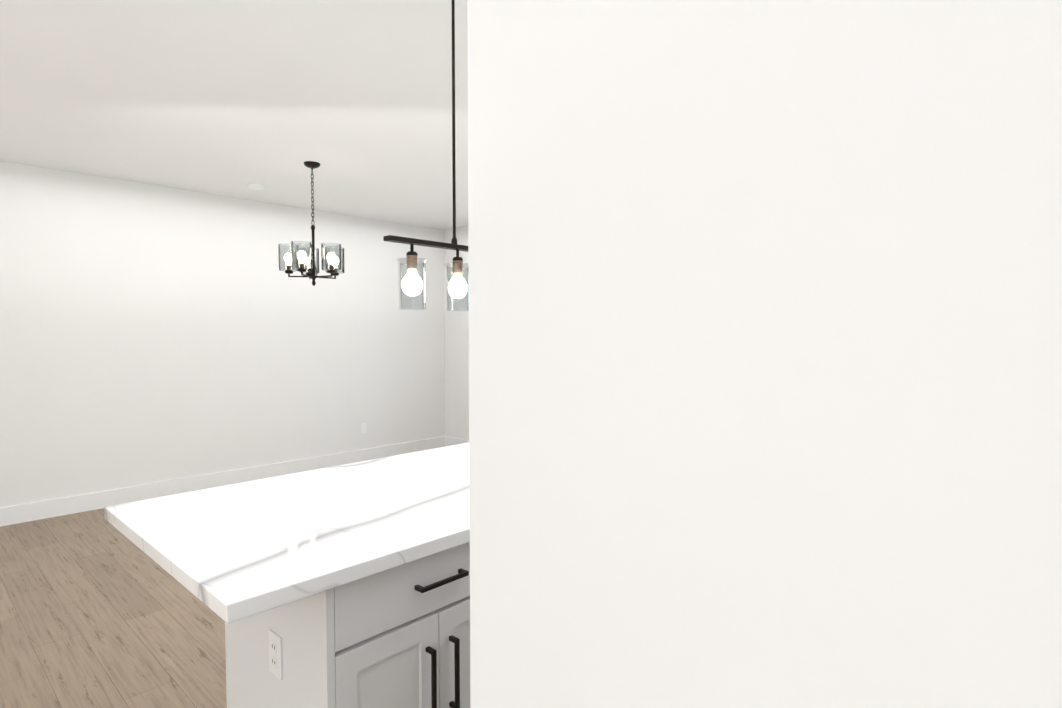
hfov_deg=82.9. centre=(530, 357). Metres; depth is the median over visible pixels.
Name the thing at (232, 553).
countertop
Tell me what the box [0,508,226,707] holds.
floor
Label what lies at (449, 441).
baseboard
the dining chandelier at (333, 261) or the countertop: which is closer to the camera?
the countertop
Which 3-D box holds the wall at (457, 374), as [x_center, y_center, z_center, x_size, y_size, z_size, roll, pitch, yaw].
[1.301,-0.140,5.482,6.400,2.740,0.150,2,3,43]
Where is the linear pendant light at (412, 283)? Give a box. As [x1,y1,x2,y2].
[383,0,468,311]
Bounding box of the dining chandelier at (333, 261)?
[278,161,344,285]
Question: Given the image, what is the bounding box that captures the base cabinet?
[225,542,469,707]
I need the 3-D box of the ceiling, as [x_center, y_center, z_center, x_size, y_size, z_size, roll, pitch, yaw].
[-1.445,-1.453,2.481,6.700,0.140,8.200,2,3,43]
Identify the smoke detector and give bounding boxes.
[248,183,262,189]
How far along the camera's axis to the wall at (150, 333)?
5.45 m
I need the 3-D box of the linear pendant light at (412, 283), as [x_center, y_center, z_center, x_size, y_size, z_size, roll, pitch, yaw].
[-0.197,-0.772,2.234,0.120,1.200,0.800,2,3,43]
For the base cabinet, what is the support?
on the floor
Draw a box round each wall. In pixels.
[0,161,444,507]
[444,226,468,439]
[467,0,1061,707]
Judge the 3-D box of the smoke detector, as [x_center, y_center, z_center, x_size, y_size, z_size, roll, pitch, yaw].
[-2.396,-1.483,5.230,0.124,0.034,0.124,2,3,43]
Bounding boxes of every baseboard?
[0,436,444,526]
[445,436,468,446]
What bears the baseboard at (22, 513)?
attached to the wall at (150, 333)
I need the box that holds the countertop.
[104,442,469,622]
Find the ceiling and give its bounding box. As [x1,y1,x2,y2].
[0,0,467,229]

